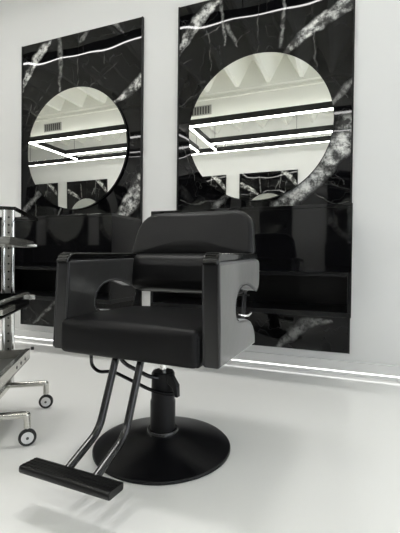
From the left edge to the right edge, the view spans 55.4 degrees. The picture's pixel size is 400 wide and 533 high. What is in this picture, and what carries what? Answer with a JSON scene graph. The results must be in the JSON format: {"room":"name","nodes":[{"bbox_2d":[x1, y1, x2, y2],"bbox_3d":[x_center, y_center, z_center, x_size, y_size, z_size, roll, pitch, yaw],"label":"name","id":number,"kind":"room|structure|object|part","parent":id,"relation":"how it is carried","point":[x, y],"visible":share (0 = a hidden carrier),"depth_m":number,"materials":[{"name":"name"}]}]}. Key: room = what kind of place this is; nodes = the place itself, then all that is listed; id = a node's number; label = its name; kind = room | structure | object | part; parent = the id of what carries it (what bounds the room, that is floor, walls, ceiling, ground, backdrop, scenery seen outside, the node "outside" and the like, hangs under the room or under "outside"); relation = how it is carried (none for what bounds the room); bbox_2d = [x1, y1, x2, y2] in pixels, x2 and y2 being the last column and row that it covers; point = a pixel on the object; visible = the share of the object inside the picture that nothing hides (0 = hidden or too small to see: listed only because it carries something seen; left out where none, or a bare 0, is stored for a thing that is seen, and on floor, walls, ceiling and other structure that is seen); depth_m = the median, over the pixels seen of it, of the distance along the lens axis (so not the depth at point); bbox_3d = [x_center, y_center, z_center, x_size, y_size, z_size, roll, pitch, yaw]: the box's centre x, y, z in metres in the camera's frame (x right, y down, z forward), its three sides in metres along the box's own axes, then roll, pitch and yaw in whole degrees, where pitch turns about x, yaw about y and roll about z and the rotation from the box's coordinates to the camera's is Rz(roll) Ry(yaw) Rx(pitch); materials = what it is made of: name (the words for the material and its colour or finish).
{"room":"service shop","nodes":[
{"label":"service shop","id":0,"kind":"room"},
{"bbox_2d":[0,337,399,532],"bbox_3d":[-2.660,0.809,0.919,12.600,0.100,6.233,1,1,21],"label":"floor","id":1,"kind":"structure","parent":0,"point":[311,452],"depth_m":1.62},
{"bbox_2d":[0,206,52,445],"bbox_3d":[-1.076,0.232,1.739,0.693,1.064,0.566,0,1,-12],"label":"trolley","id":2,"kind":"object","parent":1,"relation":"on","point":[11,360],"visible":1,"depth_m":1.99,"materials":[{"name":"silver metal"}]},
{"bbox_3d":[-1.034,0.164,2.005,0.019,0.934,0.020,0,1,-12],"label":"upright post","id":3,"kind":"part","parent":2,"relation":"part of","materials":[{"name":"silver metal"}]},
{"bbox_3d":[-0.810,0.182,1.603,0.014,0.023,0.190,0,1,-12],"label":"slide rail","id":4,"kind":"part","parent":2,"relation":"part of","materials":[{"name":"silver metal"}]},
{"bbox_3d":[-0.991,0.164,2.014,0.019,0.934,0.020,0,1,-12],"label":"upright post","id":5,"kind":"part","parent":2,"relation":"part of","materials":[{"name":"silver metal"}]},
{"bbox_2d":[0,358,28,387],"bbox_3d":[-1.076,0.489,1.728,0.454,0.006,0.516,0,1,-12],"label":"tray","id":6,"kind":"object","parent":2,"relation":"on","point":[4,362],"depth_m":1.85,"materials":[{"name":"grey metal"}]},
{"bbox_3d":[-0.862,0.145,1.767,0.024,0.010,0.514,0,1,-12],"label":"tray rail","id":7,"kind":"part","parent":2,"relation":"part of","materials":[{"name":"silver metal"}]},
{"bbox_3d":[-0.864,0.445,1.774,0.024,0.010,0.520,0,1,-12],"label":"tray rail","id":8,"kind":"part","parent":2,"relation":"part of","materials":[{"name":"silver metal"}]},
{"bbox_2d":[0,243,32,247],"bbox_3d":[-1.077,-0.101,1.754,0.484,0.006,0.446,0,1,-12],"label":"tray","id":9,"kind":"object","parent":2,"relation":"on","point":[4,245],"depth_m":1.85,"materials":[{"name":"metal"}]},
{"bbox_3d":[-0.850,-0.125,1.804,0.024,0.010,0.450,0,1,-12],"label":"tray rail","id":10,"kind":"part","parent":2,"relation":"part of","materials":[{"name":"silver metal"}]},
{"bbox_3d":[-1.081,-0.252,1.781,0.520,0.014,0.466,0,1,-12],"label":"frame","id":11,"kind":"part","parent":2,"relation":"part of","materials":[{"name":"black plastic"}]},
{"bbox_2d":[19,210,258,500],"bbox_3d":[-0.191,0.257,1.514,0.706,1.039,0.892,1,1,24],"label":"salon chair","id":12,"kind":"object","parent":1,"relation":"on","point":[211,254],"visible":1,"depth_m":1.48,"materials":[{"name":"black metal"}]},
{"bbox_3d":[-0.442,0.139,1.708,0.086,0.359,0.502,1,1,24],"label":"arm","id":13,"kind":"part","parent":12,"relation":"part of","materials":[{"name":"black leather"}]},
{"bbox_3d":[-0.286,0.439,1.604,0.395,0.189,0.028,1,1,10],"label":"pump lever","id":14,"kind":"part","parent":12,"relation":"part of","materials":[{"name":"black metal"}]},
{"bbox_3d":[-0.266,0.408,1.589,0.187,0.134,0.026,1,1,-2],"label":"support rod","id":15,"kind":"part","parent":12,"relation":"part of","materials":[{"name":"black metal"}]},
{"bbox_3d":[-0.175,0.257,1.577,0.577,0.149,0.522,1,1,24],"label":"seat","id":16,"kind":"part","parent":12,"relation":"part of","materials":[{"name":"black leather"}]},
{"bbox_3d":[-0.158,0.403,1.637,0.030,0.105,0.030,1,1,24],"label":"piston rod","id":17,"kind":"part","parent":12,"relation":"part of","materials":[{"name":"silver metal"}]},
{"bbox_2d":[132,253,247,293],"bbox_3d":[-0.059,0.029,1.821,0.617,0.186,0.157,1,1,24],"label":"lumbar cushion","id":18,"kind":"object","parent":12,"relation":"on","point":[157,272],"depth_m":1.79,"materials":[{"name":"black leather"}]},
{"bbox_3d":[-0.036,-0.161,1.855,0.630,0.203,0.134,1,1,24],"label":"backrest","id":19,"kind":"part","parent":12,"relation":"part of","materials":[{"name":"black leather"}]},
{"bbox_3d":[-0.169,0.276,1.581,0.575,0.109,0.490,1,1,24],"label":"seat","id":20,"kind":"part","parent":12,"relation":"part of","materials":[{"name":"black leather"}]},
{"bbox_3d":[0.134,0.149,1.458,0.066,0.359,0.502,1,1,24],"label":"arm","id":21,"kind":"part","parent":12,"relation":"part of","materials":[{"name":"black leather"}]},
{"bbox_3d":[0.173,0.187,1.519,0.098,0.025,0.036,0,1,-26],"label":"recline lever","id":22,"kind":"part","parent":12,"relation":"part of","materials":[{"name":"silver metal"}]},
{"bbox_2d":[0,0,399,365],"bbox_3d":[-1.536,-1.444,3.750,12.600,4.350,0.100,1,1,21],"label":"wall","id":23,"kind":"structure","parent":0,"point":[375,289],"depth_m":2.71,"materials":[{"name":"white paint"}]},
{"bbox_2d":[20,16,143,326],"bbox_3d":[-1.133,-0.786,3.534,1.356,2.736,0.025,1,1,21],"label":"marble panel","id":24,"kind":"object","parent":23,"relation":"attached to","point":[109,59],"visible":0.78,"depth_m":3.46,"materials":[{"name":"black stone"}]},
{"bbox_3d":[-1.760,-0.796,3.775,0.012,2.736,0.025,1,1,21],"label":"edge trim","id":25,"kind":"part","parent":24,"relation":"part of","materials":[{"name":"black metal"}]},
{"bbox_2d":[0,213,140,303],"bbox_3d":[-1.224,-0.072,3.327,1.356,0.689,0.438,1,1,21],"label":"cabinet","id":26,"kind":"object","parent":24,"relation":"attached to","point":[35,267],"visible":0.66,"depth_m":3.08,"materials":[{"name":"black laminate"}]},
{"bbox_2d":[0,266,56,269],"bbox_3d":[-1.226,0.013,3.324,1.312,0.022,0.423,1,1,21],"label":"shelf","id":27,"kind":"object","parent":26,"relation":"attached to","point":[16,267],"depth_m":3.16,"materials":[{"name":"black laminate"}]},
{"bbox_3d":[-1.298,-0.196,3.130,1.354,0.393,0.019,1,1,21],"label":"drawer","id":28,"kind":"part","parent":26,"relation":"part of","materials":[{"name":"black paint"}]},
{"bbox_2d":[15,213,140,220],"bbox_3d":[-1.220,-0.406,3.323,1.356,0.020,0.437,1,1,21],"label":"countertop","id":29,"kind":"structure","parent":26,"relation":"on","point":[100,214],"depth_m":3.02,"materials":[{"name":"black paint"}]},
{"bbox_2d":[28,87,127,208],"bbox_3d":[-1.149,-1.085,3.510,1.112,1.112,0.035,1,1,21],"label":"round mirror","id":30,"kind":"object","parent":24,"relation":"attached to","point":[78,145],"visible":1,"depth_m":3.48,"materials":[{"name":"silver mirror"}]},
{"bbox_3d":[-0.505,-0.775,3.293,0.012,2.736,0.025,1,1,21],"label":"edge trim","id":31,"kind":"part","parent":24,"relation":"part of","materials":[{"name":"black metal"}]},
{"bbox_2d":[0,327,399,380],"bbox_3d":[-1.580,0.681,3.724,12.400,0.101,0.020,1,1,21],"label":"baseboard","id":32,"kind":"structure","parent":23,"relation":"attached to","point":[332,366],"depth_m":2.81,"materials":[{"name":"white"}]},
{"bbox_2d":[176,0,354,353],"bbox_3d":[0.444,-0.760,2.928,1.356,2.736,0.025,1,1,21],"label":"marble panel","id":33,"kind":"object","parent":23,"relation":"attached to","point":[213,35],"visible":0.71,"depth_m":2.85,"materials":[{"name":"black stone"}]},
{"bbox_3d":[-0.183,-0.770,3.169,0.012,2.736,0.025,1,1,21],"label":"edge trim","id":34,"kind":"part","parent":33,"relation":"part of","materials":[{"name":"black"}]},
{"bbox_2d":[150,203,352,317],"bbox_3d":[0.353,-0.047,2.721,1.356,0.689,0.438,1,1,21],"label":"cabinet","id":35,"kind":"object","parent":33,"relation":"attached to","point":[304,252],"visible":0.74,"depth_m":2.43,"materials":[{"name":"black laminate"}]},
{"bbox_3d":[0.279,-0.171,2.524,1.354,0.393,0.019,1,1,21],"label":"drawer","id":36,"kind":"part","parent":35,"relation":"part of","materials":[{"name":"black paint"}]},
{"bbox_2d":[151,203,352,213],"bbox_3d":[0.357,-0.381,2.717,1.356,0.020,0.437,1,1,21],"label":"countertop","id":37,"kind":"structure","parent":35,"relation":"on","point":[341,204],"depth_m":2.46,"materials":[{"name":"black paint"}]},
{"bbox_2d":[259,271,347,276],"bbox_3d":[0.350,0.038,2.718,1.312,0.022,0.423,1,1,21],"label":"shelf","id":38,"kind":"object","parent":35,"relation":"attached to","point":[261,273],"depth_m":2.39,"materials":[{"name":"black laminate"}]},
{"bbox_2d":[189,52,333,200],"bbox_3d":[0.434,-1.060,2.905,1.112,1.112,0.030,1,1,21],"label":"round mirror","id":39,"kind":"object","parent":33,"relation":"attached to","point":[262,125],"visible":1,"depth_m":2.88,"materials":[{"name":"silver mirror"}]},
{"bbox_3d":[1.071,-0.750,2.687,0.012,2.736,0.025,1,1,21],"label":"edge trim","id":40,"kind":"part","parent":33,"relation":"part of","materials":[{"name":"black"}]}
]}

